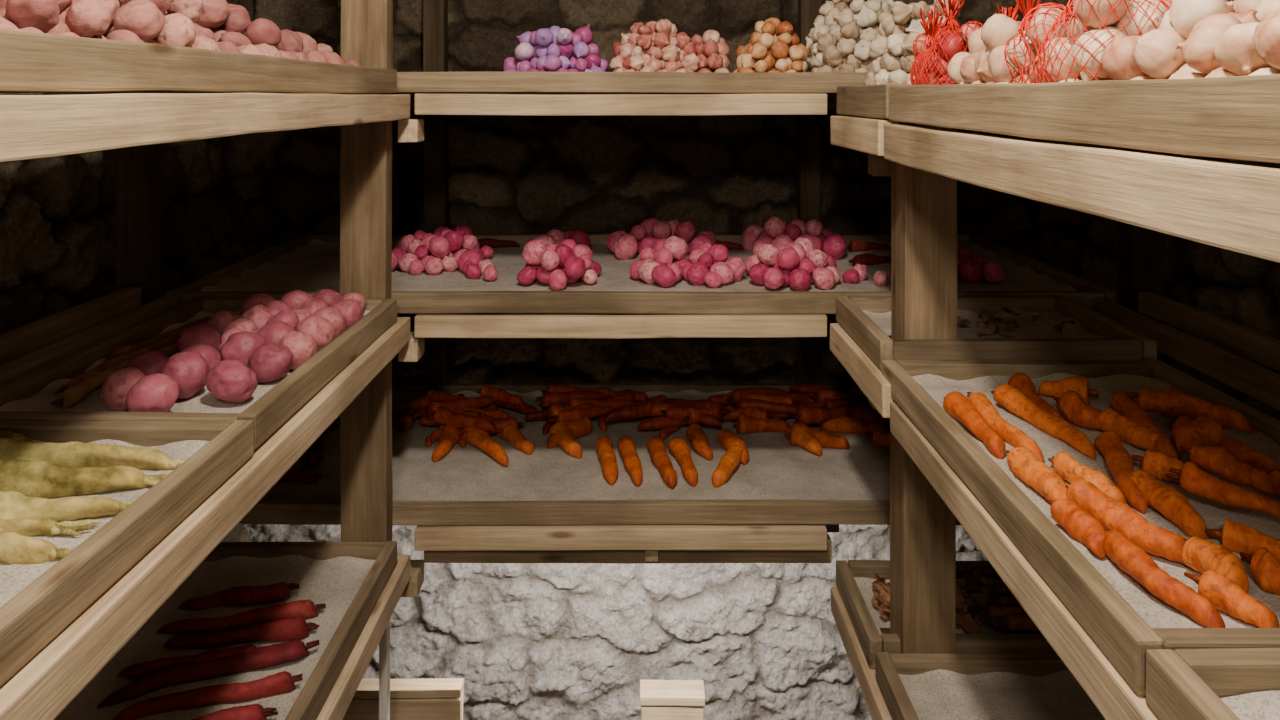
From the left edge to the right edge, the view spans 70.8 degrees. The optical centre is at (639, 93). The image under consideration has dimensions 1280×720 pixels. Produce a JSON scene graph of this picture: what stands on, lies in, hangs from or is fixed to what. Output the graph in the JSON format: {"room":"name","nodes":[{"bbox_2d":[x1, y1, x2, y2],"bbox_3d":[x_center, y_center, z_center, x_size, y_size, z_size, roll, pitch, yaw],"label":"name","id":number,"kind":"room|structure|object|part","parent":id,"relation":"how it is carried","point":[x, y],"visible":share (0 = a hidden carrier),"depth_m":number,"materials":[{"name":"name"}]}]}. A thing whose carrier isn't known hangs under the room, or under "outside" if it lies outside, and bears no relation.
{"room":"root cellar","nodes":[
{"label":"root cellar","id":0,"kind":"room"},
{"bbox_2d":[0,287,140,365],"bbox_3d":[-1.000,0.402,0.940,0.033,0.043,1.680,0,0,0],"label":"support beam","id":1,"kind":"structure","parent":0,"point":[22,341],"depth_m":1.55,"materials":[{"name":"brown wood"}]},
{"bbox_2d":[0,297,177,386],"bbox_3d":[-0.910,0.412,0.921,0.033,0.043,1.642,0,0,0],"label":"strip","id":2,"kind":"object","parent":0,"point":[20,367],"visible":0.51,"depth_m":1.45,"materials":[{"name":"brown wood"}]},
{"bbox_2d":[0,0,254,541],"bbox_3d":[-1.169,0.525,0.575,0.093,2.950,4.350,0,0,0],"label":"wall","id":3,"kind":"structure","parent":0,"point":[58,237],"depth_m":1.92,"materials":[{"name":"stone"}]},
{"bbox_2d":[232,0,1041,719],"bbox_3d":[0.000,0.525,2.670,2.440,2.950,0.093,0,0,0],"label":"wall","id":4,"kind":"structure","parent":0,"point":[526,641],"depth_m":2.68,"materials":[{"name":"stone"}]},
{"bbox_2d":[423,0,448,382],"bbox_3d":[-0.590,0.026,2.602,0.063,1.948,0.058,0,0,0],"label":"wall post","id":5,"kind":"object","parent":4,"relation":"attached to","point":[435,12],"visible":0.42,"depth_m":2.58,"materials":[{"name":"brown wood"}]},
{"bbox_2d":[797,0,821,383],"bbox_3d":[0.490,0.026,2.603,0.063,1.948,0.058,0,0,0],"label":"wall post","id":6,"kind":"object","parent":4,"relation":"attached to","point":[809,141],"visible":0.34,"depth_m":2.58,"materials":[{"name":"brown wood"}]},
{"bbox_2d":[410,93,836,108],"bbox_3d":[0.000,0.021,2.520,1.880,0.045,0.043,0,0,0],"label":"support beam","id":7,"kind":"structure","parent":6,"relation":"attached to","point":[831,98],"depth_m":2.50,"materials":[{"name":"brown wood"}]},
{"bbox_2d":[1118,147,1164,361],"bbox_3d":[1.052,0.525,1.890,0.068,2.946,0.063,0,0,0],"label":"wall post","id":8,"kind":"object","parent":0,"point":[1140,250],"visible":0.1,"depth_m":1.86,"materials":[{"name":"brown wood"}]},
{"bbox_2d":[1031,0,1279,420],"bbox_3d":[1.170,0.525,0.575,0.086,2.950,4.350,0,0,0],"label":"wall","id":9,"kind":"structure","parent":0,"point":[1242,289],"depth_m":1.92,"materials":[{"name":"stone"}]},
{"bbox_2d":[1098,301,1279,410],"bbox_3d":[0.899,0.420,0.921,0.030,0.043,1.642,0,0,0],"label":"strip","id":10,"kind":"object","parent":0,"point":[1262,384],"visible":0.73,"depth_m":1.42,"materials":[{"name":"brown wood"}]},
{"bbox_2d":[1138,292,1279,371],"bbox_3d":[0.998,0.410,0.940,0.030,0.043,1.680,0,0,0],"label":"support beam","id":11,"kind":"structure","parent":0,"point":[1264,349],"depth_m":1.55,"materials":[{"name":"brown wood"}]},
{"bbox_3d":[0.000,-1.000,0.550,2.600,0.100,4.500,0,0,0],"label":"ceiling","id":12,"kind":"structure","parent":0,"visible":0},
{"bbox_2d":[340,0,392,542],"bbox_3d":[-0.538,-0.019,1.771,0.093,1.858,0.048,0,0,0],"label":"post","id":13,"kind":"object","parent":12,"relation":"attached to","point":[366,479],"visible":0.59,"depth_m":1.75,"materials":[{"name":"brown wood"}]},
{"bbox_2d":[0,93,409,161],"bbox_3d":[-0.471,0.024,0.942,0.036,0.051,1.683,0,0,0],"label":"support beam","id":14,"kind":"structure","parent":13,"relation":"attached to","point":[31,126],"depth_m":0.85,"materials":[{"name":"brown wood"}]},
{"bbox_2d":[0,29,396,93],"bbox_3d":[-0.665,-0.025,0.951,0.394,0.049,1.584,0,0,0],"label":"tray","id":15,"kind":"object","parent":14,"relation":"on","point":[30,62],"visible":1,"depth_m":0.88,"materials":[{"name":"brown wood"}]},
{"bbox_2d":[0,0,359,65],"bbox_3d":[-0.646,-0.079,1.056,0.314,0.134,1.273,0,0,0],"label":"pile","id":16,"kind":"object","parent":15,"relation":"on","point":[219,25],"visible":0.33,"depth_m":1.01,"materials":[{"name":"pink food"}]},
{"bbox_2d":[0,317,409,719],"bbox_3d":[-0.471,0.465,0.942,0.036,0.050,1.683,0,0,0],"label":"support beam","id":17,"kind":"structure","parent":13,"relation":"attached to","point":[48,682],"depth_m":0.88,"materials":[{"name":"brown wood"}]},
{"bbox_2d":[0,420,253,686],"bbox_3d":[-0.665,0.416,0.697,0.393,0.047,0.797,0,0,0],"label":"tray","id":18,"kind":"object","parent":17,"relation":"on","point":[38,601],"visible":0.64,"depth_m":0.86,"materials":[{"name":"brown wood"}]},
{"bbox_2d":[0,430,185,564],"bbox_3d":[-0.672,0.403,0.918,0.365,0.047,0.318,0,0,0],"label":"pile","id":19,"kind":"object","parent":18,"relation":"on","point":[32,474],"visible":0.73,"depth_m":0.94,"materials":[{"name":"yellow food"}]},
{"bbox_2d":[165,233,1115,313],"bbox_3d":[0.000,0.417,2.176,1.903,0.046,0.761,0,0,0],"label":"tray","id":20,"kind":"object","parent":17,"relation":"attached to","point":[309,263],"visible":0.41,"depth_m":1.97,"materials":[{"name":"brown wood"}]},
{"bbox_2d":[477,238,890,265],"bbox_3d":[0.094,0.407,2.360,1.159,0.033,0.269,0,0,5],"label":"roots","id":21,"kind":"object","parent":20,"relation":"in","point":[867,259],"visible":0.68,"depth_m":2.42},
{"bbox_2d":[392,216,1003,290],"bbox_3d":[0.088,0.372,2.188,1.459,0.114,0.603,0,0,0],"label":"radishes","id":22,"kind":"object","parent":20,"relation":"on","point":[798,254],"visible":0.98,"depth_m":2.05,"materials":[{"name":"pink food"}]},
{"bbox_3d":[-0.750,0.464,1.680,0.520,0.046,0.042,0,0,0],"label":"bearer","id":23,"kind":"object","parent":17,"relation":"attached to","visible":0},
{"bbox_2d":[0,298,396,449],"bbox_3d":[-0.665,0.416,1.421,0.393,0.047,0.645,0,0,0],"label":"tray","id":24,"kind":"object","parent":23,"relation":"on","point":[28,397],"visible":0.44,"depth_m":1.26,"materials":[{"name":"brown wood"}]},
{"bbox_2d":[50,317,209,409],"bbox_3d":[-0.791,0.410,1.436,0.081,0.024,0.489,0,0,0],"label":"roots","id":25,"kind":"object","parent":24,"relation":"in","point":[80,386],"visible":0.6,"depth_m":1.34,"materials":[{"name":"plant"}]},
{"bbox_2d":[100,289,365,411],"bbox_3d":[-0.616,0.391,1.429,0.241,0.072,0.579,0,0,0],"label":"potatoes","id":26,"kind":"object","parent":24,"relation":"in","point":[229,353],"visible":0.98,"depth_m":1.32,"materials":[{"name":"food"}]},
{"bbox_2d":[316,555,409,719],"bbox_3d":[-0.471,0.935,0.942,0.036,0.049,1.683,0,0,0],"label":"support beam","id":27,"kind":"structure","parent":13,"relation":"attached to","point":[335,707],"depth_m":1.50,"materials":[{"name":"brown wood"}]},
{"bbox_2d":[398,119,423,142],"bbox_3d":[-0.465,0.074,1.830,0.041,0.047,0.060,0,0,0],"label":"bearer","id":28,"kind":"object","parent":13,"relation":"attached to","point":[409,130],"visible":0.97,"depth_m":1.80,"materials":[{"name":"brown wood"}]},
{"bbox_2d":[398,331,424,361],"bbox_3d":[-0.465,0.513,1.830,0.041,0.047,0.060,0,0,0],"label":"bearer","id":29,"kind":"object","parent":13,"relation":"attached to","point":[414,349],"visible":0.6,"depth_m":1.80,"materials":[{"name":"brown wood"}]},
{"bbox_2d":[401,559,423,596],"bbox_3d":[-0.465,0.984,1.830,0.041,0.047,0.060,0,0,0],"label":"bearer","id":30,"kind":"object","parent":13,"relation":"attached to","point":[412,589],"visible":0.51,"depth_m":1.80,"materials":[{"name":"brown wood"}]},
{"bbox_2d":[424,534,831,563],"bbox_3d":[-0.025,0.932,1.845,0.830,0.050,0.033,0,0,0],"label":"support beam","id":31,"kind":"structure","parent":30,"relation":"on","point":[463,556],"depth_m":1.83,"materials":[{"name":"brown wood"}]},
{"bbox_2d":[645,550,657,561],"bbox_3d":[0.023,0.923,1.814,0.027,0.027,0.028,0,0,0],"label":"block","id":32,"kind":"object","parent":31,"relation":"attached to","point":[650,555],"visible":0.7,"depth_m":1.80,"materials":[{"name":"brown wood"}]},
{"bbox_2d":[415,524,826,550],"bbox_3d":[-0.038,0.885,1.798,0.820,0.045,0.030,0,0,0],"label":"support beam","id":33,"kind":"structure","parent":13,"relation":"attached to","point":[637,536],"depth_m":1.78,"materials":[{"name":"brown wood"}]},
{"bbox_2d":[238,383,960,525],"bbox_3d":[0.000,0.840,2.176,1.902,0.046,0.761,0,0,0],"label":"tray","id":34,"kind":"object","parent":33,"relation":"on","point":[780,482],"visible":0.35,"depth_m":1.95,"materials":[{"name":"brown wood"}]},
{"bbox_2d":[278,421,337,483],"bbox_3d":[-0.774,0.829,2.118,0.169,0.034,0.364,0,0,0],"label":"roots","id":35,"kind":"object","parent":34,"relation":"on","point":[312,457],"visible":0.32,"depth_m":1.96},
{"bbox_2d":[392,384,889,446],"bbox_3d":[0.017,0.806,2.319,1.456,0.080,0.349,0,0,0],"label":"pile","id":36,"kind":"object","parent":34,"relation":"on","point":[816,404],"visible":0.87,"depth_m":2.27,"materials":[{"name":"orange food"}]},
{"bbox_2d":[432,413,889,488],"bbox_3d":[0.091,0.820,2.092,1.140,0.054,0.339,0,0,-2],"label":"pile","id":37,"kind":"object","parent":34,"relation":"on","point":[562,434],"visible":0.97,"depth_m":2.11,"materials":[{"name":"orange food"}]},
{"bbox_2d":[415,93,826,115],"bbox_3d":[-0.038,0.021,1.799,0.820,0.045,0.030,0,0,0],"label":"support beam","id":38,"kind":"structure","parent":13,"relation":"attached to","point":[796,103],"depth_m":1.78,"materials":[{"name":"brown wood"}]},
{"bbox_2d":[397,71,866,93],"bbox_3d":[0.000,-0.024,2.176,1.903,0.046,0.761,0,0,0],"label":"tray","id":39,"kind":"object","parent":38,"relation":"on","point":[530,82],"visible":0.6,"depth_m":1.80,"materials":[{"name":"brown wood"}]},
{"bbox_2d":[503,24,607,71],"bbox_3d":[-0.189,-0.084,2.005,0.234,0.139,0.246,0,0,0],"label":"pile","id":40,"kind":"object","parent":39,"relation":"on","point":[555,48],"visible":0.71,"depth_m":1.95,"materials":[{"name":"purple food"}]},
{"bbox_2d":[610,19,729,72],"bbox_3d":[0.069,-0.088,2.030,0.269,0.154,0.277,0,0,0],"label":"onions","id":41,"kind":"object","parent":39,"relation":"on","point":[655,46],"visible":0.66,"depth_m":1.96,"materials":[{"name":"pink food"}]},
{"bbox_2d":[732,18,808,72],"bbox_3d":[0.281,-0.092,1.980,0.167,0.152,0.252,0,0,0],"label":"onions","id":42,"kind":"object","parent":39,"relation":"on","point":[773,46],"visible":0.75,"depth_m":1.90,"materials":[{"name":"orange food"}]},
{"bbox_2d":[805,0,893,71],"bbox_3d":[0.491,-0.130,1.984,0.259,0.240,0.270,0,0,-6],"label":"garlic","id":43,"kind":"object","parent":39,"relation":"on","point":[840,39],"visible":0.58,"depth_m":1.90,"materials":[{"name":"beige food"}]},
{"bbox_2d":[415,314,826,338],"bbox_3d":[-0.038,0.463,1.799,0.820,0.045,0.030,0,0,0],"label":"support beam","id":44,"kind":"structure","parent":13,"relation":"attached to","point":[426,325],"depth_m":1.78,"materials":[{"name":"brown wood"}]},
{"bbox_2d":[837,84,897,118],"bbox_3d":[0.615,0.012,1.607,0.453,0.056,0.370,0,0,0],"label":"tray","id":45,"kind":"object","parent":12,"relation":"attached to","point":[871,101],"visible":0.21,"depth_m":1.56,"materials":[{"name":"brown wood"}]},
{"bbox_2d":[863,0,960,85],"bbox_3d":[0.522,-0.073,1.605,0.224,0.206,0.323,0,0,0],"label":"garlic","id":46,"kind":"object","parent":45,"relation":"on","point":[893,53],"visible":0.27,"depth_m":1.57,"materials":[{"name":"beige food"}]},
{"bbox_3d":[0.000,2.050,0.550,2.600,0.100,4.500,0,0,0],"label":"floor","id":47,"kind":"structure","parent":0,"visible":0},
{"bbox_2d":[115,93,161,305],"bbox_3d":[-1.052,0.525,1.890,0.068,2.946,0.063,0,0,0],"label":"wall post","id":48,"kind":"object","parent":47,"relation":"on","point":[138,168],"visible":0.16,"depth_m":1.86,"materials":[{"name":"brown wood"}]},
{"bbox_2d":[379,620,389,719],"bbox_3d":[-0.502,1.455,1.773,0.019,1.086,0.028,0,0,0],"label":"batten","id":49,"kind":"object","parent":47,"relation":"on","point":[384,644],"visible":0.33,"depth_m":1.76,"materials":[{"name":"brown wood"}]},
{"bbox_2d":[343,678,463,719],"bbox_3d":[-0.623,1.637,1.958,0.475,0.720,0.058,0,0,0],"label":"crate","id":50,"kind":"object","parent":47,"relation":"on","point":[438,698],"visible":0.46,"depth_m":1.93,"materials":[{"name":"brown wood"}]},
{"bbox_3d":[-0.623,1.287,1.950,0.475,0.020,0.043,0,0,0],"label":"rail","id":51,"kind":"part","parent":50,"relation":"part of","materials":[{"name":"brown wood"}]},
{"bbox_2d":[640,680,704,719],"bbox_3d":[0.083,1.759,2.306,0.165,0.475,0.071,0,0,0],"label":"trestle","id":52,"kind":"object","parent":47,"relation":"on","point":[659,699],"visible":1,"depth_m":2.27,"materials":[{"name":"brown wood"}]},
{"bbox_2d":[890,122,956,653],"bbox_3d":[0.486,1.022,1.547,0.091,1.953,0.088,0,0,0],"label":"post","id":53,"kind":"object","parent":47,"relation":"on","point":[923,203],"visible":0.43,"depth_m":1.51,"materials":[{"name":"brown wood"}]},
{"bbox_2d":[830,116,898,155],"bbox_3d":[0.395,0.071,1.607,0.036,0.058,0.353,0,0,0],"label":"support beam","id":54,"kind":"structure","parent":53,"relation":"attached to","point":[863,134],"depth_m":1.55,"materials":[{"name":"brown wood"}]},
{"bbox_2d":[889,74,1279,162],"bbox_3d":[0.615,0.015,0.777,0.455,0.058,1.278,0,0,0],"label":"tray","id":55,"kind":"object","parent":54,"relation":"attached to","point":[1232,117],"visible":1,"depth_m":0.72,"materials":[{"name":"brown wood"}]},
{"bbox_2d":[910,0,982,84],"bbox_3d":[0.466,-0.066,1.330,0.116,0.188,0.145,0,0,0],"label":"bag","id":56,"kind":"object","parent":55,"relation":"on","point":[936,47],"visible":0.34,"depth_m":1.32,"materials":[{"name":"plastic"}]},
{"bbox_2d":[947,14,1028,83],"bbox_3d":[0.488,-0.037,1.150,0.152,0.131,0.194,0,0,0],"label":"pile","id":57,"kind":"object","parent":55,"relation":"on","point":[985,62],"visible":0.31,"depth_m":1.10,"materials":[{"name":"beige food"}]},
{"bbox_2d":[995,4,1018,20],"bbox_3d":[0.601,-0.054,1.310,0.158,0.168,0.187,0,0,0],"label":"bag","id":58,"kind":"object","parent":55,"relation":"on","point":[1004,9],"visible":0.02,"depth_m":1.33,"materials":[{"name":"red plastic"}]},
{"bbox_2d":[1004,0,1173,83],"bbox_3d":[0.489,-0.067,0.938,0.164,0.193,0.216,0,0,0],"label":"bag","id":59,"kind":"object","parent":55,"relation":"on","point":[1053,44],"visible":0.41,"depth_m":0.89,"materials":[{"name":"red plastic"}]},
{"bbox_2d":[1101,0,1279,79],"bbox_3d":[0.495,-0.031,0.699,0.156,0.122,0.279,0,0,0],"label":"pile","id":60,"kind":"object","parent":55,"relation":"on","point":[1193,38],"visible":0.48,"depth_m":0.72,"materials":[{"name":"beige food"}]},
{"bbox_2d":[1224,0,1279,20],"bbox_3d":[0.670,-0.043,0.910,0.203,0.145,0.215,0,0,0],"label":"pile","id":61,"kind":"object","parent":55,"relation":"on","point":[1264,7],"visible":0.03,"depth_m":0.84,"materials":[{"name":"white food"}]},
{"bbox_2d":[836,295,1156,370],"bbox_3d":[0.615,0.426,1.627,0.452,0.052,0.330,0,0,0],"label":"tray","id":62,"kind":"object","parent":53,"relation":"attached to","point":[1094,336],"visible":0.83,"depth_m":1.57,"materials":[{"name":"brown wood"}]},
{"bbox_2d":[957,308,1075,337],"bbox_3d":[0.664,0.416,1.627,0.200,0.024,0.219,0,0,-40],"label":"pile","id":63,"kind":"object","parent":62,"relation":"on","point":[1012,325],"visible":0.89,"depth_m":1.64,"materials":[{"name":"brown food"}]},
{"bbox_2d":[868,151,1200,175],"bbox_3d":[0.715,0.127,1.640,0.590,0.047,0.043,0,0,0],"label":"bearer","id":64,"kind":"object","parent":53,"relation":"attached to","point":[877,165],"visible":0.13,"depth_m":1.62,"materials":[{"name":"brown wood"}]},
{"bbox_3d":[-0.750,0.934,1.680,0.520,0.046,0.042,0,0,0],"label":"bearer","id":65,"kind":"object","parent":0,"visible":0},
{"bbox_2d":[55,541,396,719],"bbox_3d":[-0.665,0.887,1.371,0.393,0.047,0.745,0,0,0],"label":"tray","id":66,"kind":"object","parent":65,"relation":"on","point":[350,578],"visible":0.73,"depth_m":1.53,"materials":[{"name":"brown wood"}]},
{"bbox_2d":[97,582,325,719],"bbox_3d":[-0.653,0.877,1.343,0.295,0.036,0.532,0,0,0],"label":"roots","id":67,"kind":"object","parent":66,"relation":"on","point":[284,621],"visible":1,"depth_m":1.40},
{"bbox_3d":[0.715,0.545,1.640,0.590,0.047,0.043,0,0,0],"label":"bearer","id":68,"kind":"object","parent":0,"visible":0},
{"bbox_2d":[830,323,894,417],"bbox_3d":[0.393,0.479,1.591,0.036,0.055,0.383,0,0,0],"label":"support beam","id":69,"kind":"structure","parent":68,"relation":"on","point":[869,378],"depth_m":1.54,"materials":[{"name":"brown wood"}]},
{"bbox_3d":[0.715,0.545,0.320,0.590,0.046,0.042,0,0,0],"label":"bearer","id":70,"kind":"object","parent":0,"visible":0},
{"bbox_2d":[890,402,1157,719],"bbox_3d":[0.400,0.497,0.720,0.033,0.049,1.340,0,0,0],"label":"support beam","id":71,"kind":"structure","parent":70,"relation":"on","point":[1106,688],"depth_m":0.89,"materials":[{"name":"brown wood"}]},
{"bbox_2d":[881,360,1279,695],"bbox_3d":[0.615,0.450,1.080,0.452,0.047,0.750,0,0,0],"label":"tray","id":72,"kind":"object","parent":71,"relation":"on","point":[1122,617],"visible":0.54,"depth_m":0.99,"materials":[{"name":"brown wood"}]},
{"bbox_2d":[943,373,1279,627],"bbox_3d":[0.615,0.430,1.066,0.370,0.056,0.624,0,0,0],"label":"pile","id":73,"kind":"object","parent":72,"relation":"on","point":[1091,505],"visible":0.99,"depth_m":1.00,"materials":[{"name":"orange food"}]},
{"bbox_2d":[1146,648,1279,719],"bbox_3d":[0.615,0.450,0.374,0.452,0.047,0.650,0,0,0],"label":"tray","id":74,"kind":"object","parent":71,"relation":"on","point":[1209,683],"visible":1,"depth_m":0.68,"materials":[{"name":"brown wood"}]},
{"bbox_3d":[0.715,1.050,1.640,0.590,0.046,0.042,0,0,0],"label":"bearer","id":75,"kind":"object","parent":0,"visible":0},
{"bbox_2d":[831,587,892,719],"bbox_3d":[0.395,1.001,1.266,0.037,0.051,1.033,0,0,0],"label":"support beam","id":76,"kind":"structure","parent":75,"relation":"on","point":[878,709],"depth_m":1.57,"materials":[{"name":"brown wood"}]},
{"bbox_2d":[836,560,1055,668],"bbox_3d":[0.614,0.951,1.658,0.452,0.052,0.267,0,0,0],"label":"tray","id":77,"kind":"object","parent":76,"relation":"on","point":[854,578],"visible":0.38,"depth_m":1.61,"materials":[{"name":"brown wood"}]},
{"bbox_2d":[871,568,1039,633],"bbox_3d":[0.612,0.932,1.658,0.362,0.041,0.194,0,0,0],"label":"pile","id":78,"kind":"object","parent":77,"relation":"in","point":[1004,611],"visible":0.38,"depth_m":1.64,"materials":[{"name":"brown food"}]},
{"bbox_2d":[875,652,1104,719],"bbox_3d":[0.615,0.947,1.137,0.452,0.047,0.718,0,0,0],"label":"tray","id":79,"kind":"object","parent":76,"relation":"on","point":[953,686],"visible":0.7,"depth_m":1.44,"materials":[{"name":"brown wood"}]},
{"bbox_3d":[0.715,0.128,0.320,0.590,0.046,0.043,0,0,0],"label":"bearer","id":80,"kind":"object","parent":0,"visible":0},
{"bbox_2d":[884,124,1279,262],"bbox_3d":[0.395,0.074,0.750,0.037,0.058,1.300,0,0,0],"label":"support beam","id":81,"kind":"structure","parent":80,"relation":"on","point":[1229,205],"depth_m":0.71,"materials":[{"name":"brown wood"}]}
]}

